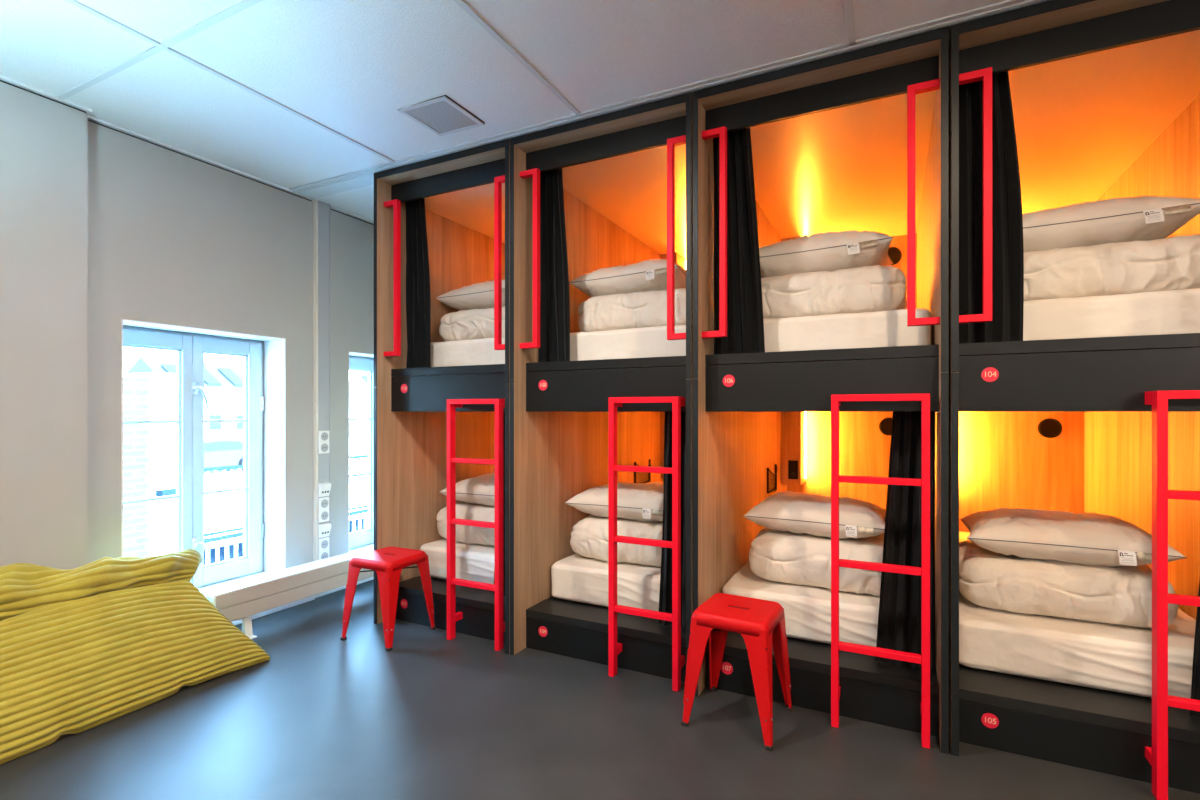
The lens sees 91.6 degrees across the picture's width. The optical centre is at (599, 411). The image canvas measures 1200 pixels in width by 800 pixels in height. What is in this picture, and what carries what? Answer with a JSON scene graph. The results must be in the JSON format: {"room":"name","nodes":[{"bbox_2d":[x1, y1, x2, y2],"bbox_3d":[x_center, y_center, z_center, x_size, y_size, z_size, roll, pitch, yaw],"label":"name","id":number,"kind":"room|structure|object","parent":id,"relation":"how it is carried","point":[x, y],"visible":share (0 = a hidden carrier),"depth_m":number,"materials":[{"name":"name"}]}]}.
{"room":"dormitory","nodes":[
{"label":"dormitory","id":0,"kind":"room"},
{"bbox_2d":[0,82,373,571],"bbox_3d":[-2.505,-0.071,2.921,0.420,2.622,6.870,0,0,27],"label":"wall","id":1,"kind":"structure","parent":0,"point":[101,226],"depth_m":2.87,"materials":[{"name":"white paint"}]},
{"bbox_2d":[0,75,373,224],"bbox_3d":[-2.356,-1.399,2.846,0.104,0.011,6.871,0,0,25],"label":"trim","id":2,"kind":"structure","parent":1,"relation":"attached to","point":[3,78],"depth_m":3.00,"materials":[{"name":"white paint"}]},
{"bbox_2d":[123,325,264,587],"bbox_3d":[-2.378,0.288,3.383,0.151,1.544,0.902,0,0,27],"label":"window","id":3,"kind":"structure","parent":1,"relation":"in","point":[190,348],"depth_m":3.41,"materials":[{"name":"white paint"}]},
{"bbox_2d":[121,319,285,590],"bbox_3d":[-2.258,0.295,3.323,0.220,1.510,0.874,0,0,27],"label":"trim","id":4,"kind":"structure","parent":1,"relation":"attached to","point":[274,347],"depth_m":3.69,"materials":[{"name":"white paint"}]},
{"bbox_2d":[231,577,373,624],"bbox_3d":[-2.350,1.202,2.843,0.094,0.075,6.871,0,0,25],"label":"baseboard","id":5,"kind":"structure","parent":1,"relation":"attached to","point":[239,621],"depth_m":3.71,"materials":[{"name":"white paint"}]},
{"bbox_2d":[312,200,317,561],"bbox_3d":[-1.886,-0.176,3.855,0.048,2.432,0.015,0,0,27],"label":"trim","id":6,"kind":"structure","parent":1,"relation":"attached to","point":[315,202],"depth_m":3.85,"materials":[{"name":"beige paint"}]},
{"bbox_2d":[318,201,329,559],"bbox_3d":[-1.859,-0.176,3.899,0.056,2.432,0.087,0,0,27],"label":"trim","id":7,"kind":"structure","parent":1,"relation":"attached to","point":[323,208],"depth_m":3.88,"materials":[{"name":"grey"}]},
{"bbox_2d":[319,431,328,453],"bbox_3d":[-1.833,0.203,3.875,0.014,0.150,0.076,0,0,27],"label":"double socket","id":8,"kind":"object","parent":1,"relation":"attached to","point":[323,435],"visible":1,"depth_m":3.87,"materials":[{"name":"white plastic"}]},
{"bbox_2d":[321,432,327,440],"bbox_3d":[-1.828,0.166,3.872,0.002,0.056,0.056,0,0,27],"label":"outlet","id":9,"kind":"object","parent":8,"relation":"attached to","point":[324,435],"depth_m":3.87,"materials":[{"name":"white plastic"}]},
{"bbox_2d":[321,444,327,451],"bbox_3d":[-1.828,0.240,3.872,0.002,0.056,0.056,0,0,27],"label":"outlet","id":10,"kind":"object","parent":8,"relation":"attached to","point":[324,447],"depth_m":3.87,"materials":[{"name":"white plastic"}]},
{"bbox_2d":[319,537,328,559],"bbox_3d":[-1.833,0.923,3.875,0.014,0.162,0.076,0,0,27],"label":"double socket","id":11,"kind":"object","parent":1,"relation":"attached to","point":[324,542],"visible":0.85,"depth_m":3.87,"materials":[{"name":"white plastic"}]},
{"bbox_2d":[321,540,327,548],"bbox_3d":[-1.828,0.882,3.872,0.002,0.056,0.056,0,0,27],"label":"outlet","id":12,"kind":"object","parent":11,"relation":"attached to","point":[324,543],"depth_m":3.87,"materials":[{"name":"white plastic"}]},
{"bbox_2d":[321,552,327,559],"bbox_3d":[-1.828,0.964,3.872,0.002,0.056,0.056,0,0,27],"label":"outlet","id":13,"kind":"object","parent":11,"relation":"attached to","point":[324,555],"depth_m":3.87,"materials":[{"name":"white plastic"}]},
{"bbox_2d":[319,497,328,522],"bbox_3d":[-1.833,0.652,3.875,0.014,0.160,0.076,0,0,27],"label":"double socket","id":14,"kind":"object","parent":1,"relation":"attached to","point":[323,502],"visible":1,"depth_m":3.87,"materials":[{"name":"white plastic"}]},
{"bbox_2d":[321,499,327,507],"bbox_3d":[-1.828,0.612,3.872,0.002,0.056,0.056,0,0,27],"label":"outlet","id":15,"kind":"object","parent":14,"relation":"attached to","point":[324,502],"depth_m":3.87,"materials":[{"name":"white plastic"}]},
{"bbox_2d":[321,511,327,519],"bbox_3d":[-1.828,0.692,3.872,0.002,0.056,0.056,0,0,27],"label":"outlet","id":16,"kind":"object","parent":14,"relation":"attached to","point":[324,514],"depth_m":3.87,"materials":[{"name":"white plastic"}]},
{"bbox_2d":[319,522,330,537],"bbox_3d":[-1.826,0.789,3.871,0.031,0.090,0.076,0,0,27],"label":"outlet","id":17,"kind":"object","parent":1,"relation":"attached to","point":[324,529],"visible":1,"depth_m":3.86,"materials":[{"name":"white plastic"}]},
{"bbox_2d":[319,482,330,496],"bbox_3d":[-1.826,0.519,3.871,0.031,0.090,0.076,0,0,27],"label":"outlet","id":18,"kind":"object","parent":1,"relation":"attached to","point":[324,488],"visible":1,"depth_m":3.86,"materials":[{"name":"white plastic"}]},
{"bbox_2d":[349,355,373,549],"bbox_3d":[-1.767,0.305,4.601,0.151,1.509,0.893,0,0,27],"label":"window","id":19,"kind":"structure","parent":1,"relation":"in","point":[364,537],"depth_m":4.54,"materials":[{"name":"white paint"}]},
{"bbox_2d":[349,351,373,551],"bbox_3d":[-1.655,0.312,4.545,0.200,1.475,0.865,0,0,27],"label":"trim","id":20,"kind":"structure","parent":1,"relation":"attached to","point":[350,353],"depth_m":4.36,"materials":[{"name":"white paint"}]},
{"bbox_2d":[204,436,367,538],"bbox_3d":[-34.186,2.790,36.711,85.940,0.200,110.000,0,0,27],"label":"ground","id":21,"kind":"structure","parent":0,"point":[356,444],"depth_m":19.36,"materials":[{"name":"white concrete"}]},
{"bbox_2d":[123,372,175,556],"bbox_3d":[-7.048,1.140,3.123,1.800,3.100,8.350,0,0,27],"label":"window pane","id":22,"kind":"object","parent":21,"relation":"on","point":[149,450],"visible":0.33,"depth_m":6.12,"materials":[{"name":"white"}]},
{"bbox_2d":[126,357,242,440],"bbox_3d":[-34.566,-0.910,55.928,8.800,7.200,16.600,0,0,27],"label":"house","id":23,"kind":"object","parent":21,"relation":"on","point":[223,382],"visible":0.19,"depth_m":50.68,"materials":[{"name":"grey"}]},
{"bbox_2d":[204,439,242,470],"bbox_3d":[-17.365,1.960,25.574,1.810,1.460,4.290,0,0,27],"label":"parked car","id":24,"kind":"object","parent":21,"relation":"on","point":[217,452],"visible":0.29,"depth_m":25.48,"materials":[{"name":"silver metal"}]},
{"bbox_2d":[204,509,367,564],"bbox_3d":[-3.983,2.165,9.668,0.060,1.050,5.600,0,0,27],"label":"railing","id":25,"kind":"object","parent":21,"relation":"on","point":[235,536],"visible":0.1,"depth_m":7.74,"materials":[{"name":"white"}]},
{"bbox_2d":[204,517,367,564],"bbox_3d":[-3.609,2.265,10.991,0.080,0.850,8.500,0,0,27],"label":"kerb","id":26,"kind":"object","parent":21,"relation":"on","point":[240,545],"depth_m":8.01,"materials":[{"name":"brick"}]},
{"bbox_2d":[349,370,367,436],"bbox_3d":[-24.360,-1.010,71.783,8.800,7.400,19.100,0,0,27],"label":"house","id":27,"kind":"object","parent":21,"relation":"on","point":[358,380],"visible":0.02,"depth_m":62.26,"materials":[{"name":"grey"}]},
{"bbox_2d":[363,442,367,451],"bbox_3d":[-12.468,1.960,36.431,1.810,1.460,4.290,0,0,27],"label":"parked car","id":28,"kind":"object","parent":21,"relation":"on","point":[365,446],"visible":0.07,"depth_m":34.84,"materials":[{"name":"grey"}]},
{"bbox_2d":[0,0,1050,220],"bbox_3d":[0.707,-1.463,1.307,7.610,0.114,7.170,0,0,27],"label":"ceiling","id":29,"kind":"structure","parent":0,"point":[349,67],"depth_m":2.33,"materials":[{"name":"paint"}]},
{"bbox_2d":[398,95,484,135],"bbox_3d":[-0.751,-1.402,2.775,0.287,0.012,0.284,1,1,27],"label":"ceiling vent","id":30,"kind":"object","parent":29,"relation":"in","point":[441,115],"visible":1,"depth_m":2.76,"materials":[{"name":"grey metal"}]},
{"bbox_2d":[57,0,1046,198],"bbox_3d":[0.783,-1.400,1.268,7.140,0.012,6.870,0,0,27],"label":"trim","id":31,"kind":"structure","parent":29,"relation":"attached to","point":[364,177],"depth_m":2.39,"materials":[{"name":"grey"}]},
{"bbox_2d":[0,579,1199,799],"bbox_3d":[0.707,1.300,1.307,7.610,0.120,7.170,0,0,27],"label":"floor","id":32,"kind":"structure","parent":0,"point":[431,716],"depth_m":2.19,"materials":[{"name":"grey concrete"}]},
{"bbox_2d":[0,549,269,764],"bbox_3d":[-2.330,0.932,2.159,0.564,0.616,1.957,0,0,27],"label":"floor cushion","id":33,"kind":"object","parent":32,"relation":"on","point":[105,639],"visible":1,"depth_m":2.41,"materials":[{"name":"yellow fabric"}]},
{"bbox_2d":[200,546,373,638],"bbox_3d":[-1.621,1.093,4.035,0.285,0.294,2.246,0,0,27],"label":"radiator","id":34,"kind":"object","parent":32,"relation":"on","point":[245,598],"visible":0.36,"depth_m":3.33,"materials":[{"name":"white metal"}]},
{"bbox_2d":[340,547,435,651],"bbox_3d":[-1.171,1.016,3.243,0.355,0.448,0.355,0,0,26],"label":"metal stool","id":35,"kind":"object","parent":32,"relation":"on","point":[388,563],"visible":1,"depth_m":3.15,"materials":[{"name":"red metal"}]},
{"bbox_2d":[374,139,509,653],"bbox_3d":[-0.352,-0.076,4.273,0.960,2.632,2.420,0,0,27],"label":"bunk","id":36,"kind":"object","parent":32,"relation":"on","point":[466,193],"visible":0.34,"depth_m":3.45,"materials":[{"name":"brown wood"}]},
{"bbox_2d":[405,198,430,367],"bbox_3d":[-1.105,-0.778,3.544,0.210,1.039,0.075,0,0,31],"label":"curtain","id":37,"kind":"object","parent":36,"relation":"hanging from","point":[418,297],"visible":0.94,"depth_m":3.54,"materials":[{"name":"black fabric"}]},
{"bbox_2d":[420,539,494,583],"bbox_3d":[-0.294,0.941,4.388,0.904,0.198,2.068,0,0,27],"label":"mattress","id":38,"kind":"object","parent":36,"relation":"on","point":[474,562],"visible":0.05,"depth_m":3.52,"materials":[{"name":"beige fabric"}]},
{"bbox_2d":[436,502,494,545],"bbox_3d":[-0.625,0.723,3.845,0.753,0.235,0.608,0,0,27],"label":"duvet","id":39,"kind":"object","parent":38,"relation":"on","point":[464,510],"visible":0.29,"depth_m":3.64,"materials":[{"name":"beige fabric"}]},
{"bbox_2d":[439,473,494,506],"bbox_3d":[-0.635,0.508,3.842,0.669,0.192,0.507,0,0,27],"label":"pillow","id":40,"kind":"object","parent":39,"relation":"on","point":[480,490],"visible":0.38,"depth_m":3.69,"materials":[{"name":"beige fabric"}]},
{"bbox_2d":[431,337,504,366],"bbox_3d":[-0.294,-0.344,4.390,0.898,0.178,2.065,0,0,27],"label":"mattress","id":41,"kind":"object","parent":36,"relation":"on","point":[474,351],"visible":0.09,"depth_m":3.50,"materials":[{"name":"beige fabric"}]},
{"bbox_2d":[439,306,504,341],"bbox_3d":[-0.614,-0.542,3.834,0.729,0.215,0.584,0,0,27],"label":"duvet","id":42,"kind":"object","parent":41,"relation":"on","point":[471,324],"visible":0.27,"depth_m":3.64,"materials":[{"name":"beige fabric"}]},
{"bbox_2d":[435,279,504,309],"bbox_3d":[-0.672,-0.752,3.861,0.649,0.198,0.507,0,0,27],"label":"pillow","id":43,"kind":"object","parent":42,"relation":"on","point":[478,295],"visible":0.43,"depth_m":3.70,"materials":[{"name":"beige fabric"}]},
{"bbox_2d":[447,399,504,650],"bbox_3d":[-0.656,0.587,3.139,0.348,1.306,0.104,0,0,27],"label":"ladder","id":44,"kind":"object","parent":36,"relation":"attached to","point":[453,617],"visible":0.91,"depth_m":3.09,"materials":[{"name":"red metal"}]},
{"bbox_2d":[493,412,504,595],"bbox_3d":[-0.498,0.509,3.240,0.235,1.054,0.073,0,0,27],"label":"curtain","id":45,"kind":"object","parent":36,"relation":"hanging from","point":[504,412],"visible":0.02,"depth_m":3.27,"materials":[{"name":"black fabric"}]},
{"bbox_2d":[510,93,692,681],"bbox_3d":[0.511,-0.076,3.839,0.960,2.632,2.420,0,0,27],"label":"bunk","id":46,"kind":"object","parent":32,"relation":"on","point":[627,174],"visible":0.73,"depth_m":3.02,"materials":[{"name":"brown wood"}]},
{"bbox_2d":[538,168,569,361],"bbox_3d":[-0.245,-0.778,3.114,0.199,1.039,0.076,0,0,27],"label":"curtain","id":47,"kind":"object","parent":46,"relation":"hanging from","point":[554,278],"visible":0.95,"depth_m":3.11,"materials":[{"name":"black fabric"}]},
{"bbox_2d":[551,553,660,610],"bbox_3d":[0.568,0.941,3.952,0.905,0.198,2.068,0,0,27],"label":"mattress","id":48,"kind":"object","parent":46,"relation":"on","point":[576,577],"visible":0.19,"depth_m":3.11,"materials":[{"name":"beige fabric"}]},
{"bbox_2d":[570,514,662,566],"bbox_3d":[0.254,0.728,3.409,0.760,0.225,0.601,0,0,27],"label":"duvet","id":49,"kind":"object","parent":48,"relation":"on","point":[589,536],"visible":0.41,"depth_m":3.21,"materials":[{"name":"beige fabric"}]},
{"bbox_2d":[565,482,663,521],"bbox_3d":[0.205,0.515,3.420,0.669,0.199,0.507,0,0,27],"label":"pillow","id":50,"kind":"object","parent":49,"relation":"on","point":[635,501],"visible":0.64,"depth_m":3.26,"materials":[{"name":"beige fabric"}]},
{"bbox_2d":[570,325,685,360],"bbox_3d":[0.570,-0.344,3.956,0.902,0.178,2.064,0,0,27],"label":"mattress","id":51,"kind":"object","parent":46,"relation":"on","point":[643,342],"visible":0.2,"depth_m":3.02,"materials":[{"name":"beige fabric"}]},
{"bbox_2d":[578,288,685,331],"bbox_3d":[0.292,-0.542,3.372,0.765,0.215,0.625,0,0,27],"label":"duvet","id":52,"kind":"object","parent":51,"relation":"on","point":[639,309],"visible":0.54,"depth_m":3.13,"materials":[{"name":"beige fabric"}]},
{"bbox_2d":[569,259,685,296],"bbox_3d":[0.225,-0.753,3.410,0.658,0.199,0.507,0,0,27],"label":"pillow","id":53,"kind":"object","parent":52,"relation":"on","point":[647,275],"visible":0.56,"depth_m":3.22,"materials":[{"name":"beige fabric"}]},
{"bbox_2d":[608,396,684,691],"bbox_3d":[0.215,0.587,2.701,0.342,1.306,0.104,0,0,27],"label":"ladder","id":54,"kind":"object","parent":46,"relation":"attached to","point":[614,648],"visible":1,"depth_m":2.65,"materials":[{"name":"red metal"}]},
{"bbox_2d":[658,412,685,629],"bbox_3d":[0.379,0.509,2.803,0.206,1.054,0.076,0,0,27],"label":"curtain","id":55,"kind":"object","parent":46,"relation":"hanging from","point":[665,595],"visible":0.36,"depth_m":2.82,"materials":[{"name":"black fabric"}]},
{"bbox_2d":[681,593,792,750],"bbox_3d":[0.562,1.016,2.365,0.355,0.448,0.355,0,0,30],"label":"metal stool","id":56,"kind":"object","parent":32,"relation":"on","point":[761,623],"visible":1,"depth_m":2.29,"materials":[{"name":"red paint"}]},
{"bbox_2d":[693,27,948,753],"bbox_3d":[1.375,-0.076,3.405,0.960,2.632,2.420,0,0,27],"label":"bunk","id":57,"kind":"object","parent":32,"relation":"on","point":[858,140],"visible":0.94,"depth_m":2.55,"materials":[{"name":"brown wood"}]},
{"bbox_2d":[713,127,764,354],"bbox_3d":[0.635,-0.778,2.671,0.237,1.039,0.076,0,0,27],"label":"curtain","id":58,"kind":"object","parent":57,"relation":"hanging from","point":[745,322],"visible":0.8,"depth_m":2.67,"materials":[{"name":"black fabric"}]},
{"bbox_2d":[788,460,797,478],"bbox_3d":[1.442,0.435,4.353,0.070,0.140,0.007,0,0,27],"label":"switch plate","id":59,"kind":"object","parent":57,"relation":"attached to","point":[792,464],"depth_m":4.35,"materials":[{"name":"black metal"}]},
{"bbox_2d":[722,560,879,646],"bbox_3d":[1.435,0.941,3.519,0.907,0.198,2.071,0,0,27],"label":"mattress","id":60,"kind":"object","parent":57,"relation":"on","point":[807,609],"visible":0.12,"depth_m":2.63,"materials":[{"name":"beige fabric"}]},
{"bbox_2d":[749,527,883,595],"bbox_3d":[1.171,0.728,2.949,0.763,0.225,0.603,0,0,27],"label":"duvet","id":61,"kind":"object","parent":60,"relation":"on","point":[777,556],"visible":0.48,"depth_m":2.75,"materials":[{"name":"beige fabric"}]},
{"bbox_2d":[743,491,885,538],"bbox_3d":[1.113,0.520,2.975,0.662,0.196,0.507,1,1,27],"label":"pillow","id":62,"kind":"object","parent":61,"relation":"on","point":[793,512],"visible":0.89,"depth_m":2.81,"materials":[{"name":"beige fabric"}]},
{"bbox_2d":[763,308,930,351],"bbox_3d":[1.434,-0.344,3.522,0.906,0.178,2.066,0,0,27],"label":"mattress","id":63,"kind":"object","parent":57,"relation":"on","point":[889,328],"visible":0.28,"depth_m":2.55,"materials":[{"name":"beige fabric"}]},
{"bbox_2d":[761,265,906,318],"bbox_3d":[1.128,-0.547,2.934,0.756,0.225,0.609,0,0,27],"label":"duvet","id":64,"kind":"object","parent":63,"relation":"on","point":[876,288],"visible":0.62,"depth_m":2.66,"materials":[{"name":"beige fabric"}]},
{"bbox_2d":[759,230,893,277],"bbox_3d":[1.110,-0.773,2.966,0.688,0.221,0.507,0,0,27],"label":"pillow","id":65,"kind":"object","parent":64,"relation":"on","point":[830,251],"visible":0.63,"depth_m":2.76,"materials":[{"name":"beige fabric"}]},
{"bbox_2d":[831,393,929,748],"bbox_3d":[1.084,0.587,2.264,0.340,1.306,0.104,0,0,27],"label":"ladder","id":66,"kind":"object","parent":57,"relation":"attached to","point":[923,571],"visible":1,"depth_m":2.20,"materials":[{"name":"red metal"}]},
{"bbox_2d":[879,418,891,434],"bbox_3d":[2.151,0.112,4.343,0.132,0.132,0.012,0,0,27],"label":"air vent","id":67,"kind":"object","parent":57,"relation":"attached to","point":[885,424],"depth_m":4.35,"materials":[{"name":"black plastic"}]},
{"bbox_2d":[888,247,901,264],"bbox_3d":[2.169,-1.155,4.333,0.132,0.132,0.012,0,0,27],"label":"air vent","id":68,"kind":"object","parent":57,"relation":"attached to","point":[895,253],"depth_m":4.32,"materials":[{"name":"black plastic"}]},
{"bbox_2d":[875,412,934,673],"bbox_3d":[1.238,0.509,2.369,0.218,1.054,0.082,0,0,27],"label":"curtain","id":69,"kind":"object","parent":57,"relation":"hanging from","point":[899,617],"visible":0.73,"depth_m":2.37,"materials":[{"name":"black fabric"}]},
{"bbox_2d":[949,0,1199,793],"bbox_3d":[2.240,-0.076,2.970,0.960,2.632,2.420,0,0,27],"label":"bunk","id":70,"kind":"object","parent":32,"relation":"on","point":[1105,94],"visible":0.52,"depth_m":2.17,"materials":[{"name":"brown wood"}]},
{"bbox_2d":[959,71,1023,343],"bbox_3d":[1.495,-0.778,2.242,0.222,1.039,0.075,0,0,27],"label":"curtain","id":71,"kind":"object","parent":70,"relation":"hanging from","point":[1006,324],"visible":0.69,"depth_m":2.23,"materials":[{"name":"black fabric"}]},
{"bbox_2d":[1038,418,1061,437],"bbox_3d":[3.016,0.112,3.908,0.132,0.132,0.012,0,0,27],"label":"air vent","id":72,"kind":"object","parent":70,"relation":"attached to","point":[1047,427],"depth_m":3.91,"materials":[{"name":"black plastic"}]},
{"bbox_2d":[959,531,1195,698],"bbox_3d":[2.298,0.941,3.084,0.904,0.198,2.071,0,0,27],"label":"mattress","id":73,"kind":"object","parent":70,"relation":"on","point":[1097,655],"visible":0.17,"depth_m":2.23,"materials":[{"name":"beige fabric"}]},
{"bbox_2d":[959,540,1178,627],"bbox_3d":[1.972,0.733,2.560,0.736,0.215,0.592,0,0,27],"label":"duvet","id":74,"kind":"object","parent":73,"relation":"on","point":[1119,595],"visible":0.63,"depth_m":2.34,"materials":[{"name":"beige fabric"}]},
{"bbox_2d":[960,507,1186,566],"bbox_3d":[1.979,0.531,2.529,0.689,0.187,0.507,0,0,29],"label":"pillow","id":75,"kind":"object","parent":74,"relation":"on","point":[1092,539],"visible":0.94,"depth_m":2.38,"materials":[{"name":"beige fabric"}]},
{"bbox_2d":[1023,288,1199,340],"bbox_3d":[2.297,-0.344,3.087,0.900,0.178,2.065,0,0,27],"label":"mattress","id":76,"kind":"object","parent":70,"relation":"on","point":[1170,311],"visible":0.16,"depth_m":2.14,"materials":[{"name":"beige fabric"}]},
{"bbox_2d":[1024,234,1199,300],"bbox_3d":[2.021,-0.542,2.472,0.836,0.215,0.606,0,0,27],"label":"duvet","id":77,"kind":"object","parent":76,"relation":"on","point":[1173,263],"visible":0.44,"depth_m":2.21,"materials":[{"name":"beige fabric"}]},
{"bbox_2d":[1022,196,1199,251],"bbox_3d":[2.021,-0.759,2.485,0.708,0.212,0.507,0,0,27],"label":"pillow","id":78,"kind":"object","parent":77,"relation":"on","point":[1142,218],"visible":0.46,"depth_m":2.28,"materials":[{"name":"beige fabric"}]},
{"bbox_2d":[1145,390,1199,799],"bbox_3d":[1.952,0.587,1.828,0.342,1.306,0.104,0,0,27],"label":"ladder","id":79,"kind":"object","parent":70,"relation":"attached to","point":[1156,755],"visible":1,"depth_m":1.85,"materials":[{"name":"red metal"}]},
{"bbox_2d":[1190,581,1199,716],"bbox_3d":[2.104,0.509,1.936,0.216,1.054,0.073,0,0,27],"label":"curtain","id":80,"kind":"object","parent":70,"relation":"hanging from","point":[1195,684],"visible":0.86,"depth_m":1.99,"materials":[{"name":"black fabric"}]},
{"label":"outside","id":81,"kind":"structure","parent":0,"visible":0},
{"bbox_2d":[205,512,367,547],"bbox_3d":[-3.993,2.275,11.184,0.780,0.830,8.500,0,0,27],"label":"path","id":82,"kind":"structure","parent":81,"point":[240,539],"depth_m":8.40,"materials":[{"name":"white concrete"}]},
{"bbox_2d":[204,455,367,537],"bbox_3d":[-4.360,1.340,11.145,0.060,1.040,7.900,0,0,27],"label":"railing","id":83,"kind":"object","parent":82,"relation":"on","point":[231,530],"visible":0.08,"depth_m":8.77,"materials":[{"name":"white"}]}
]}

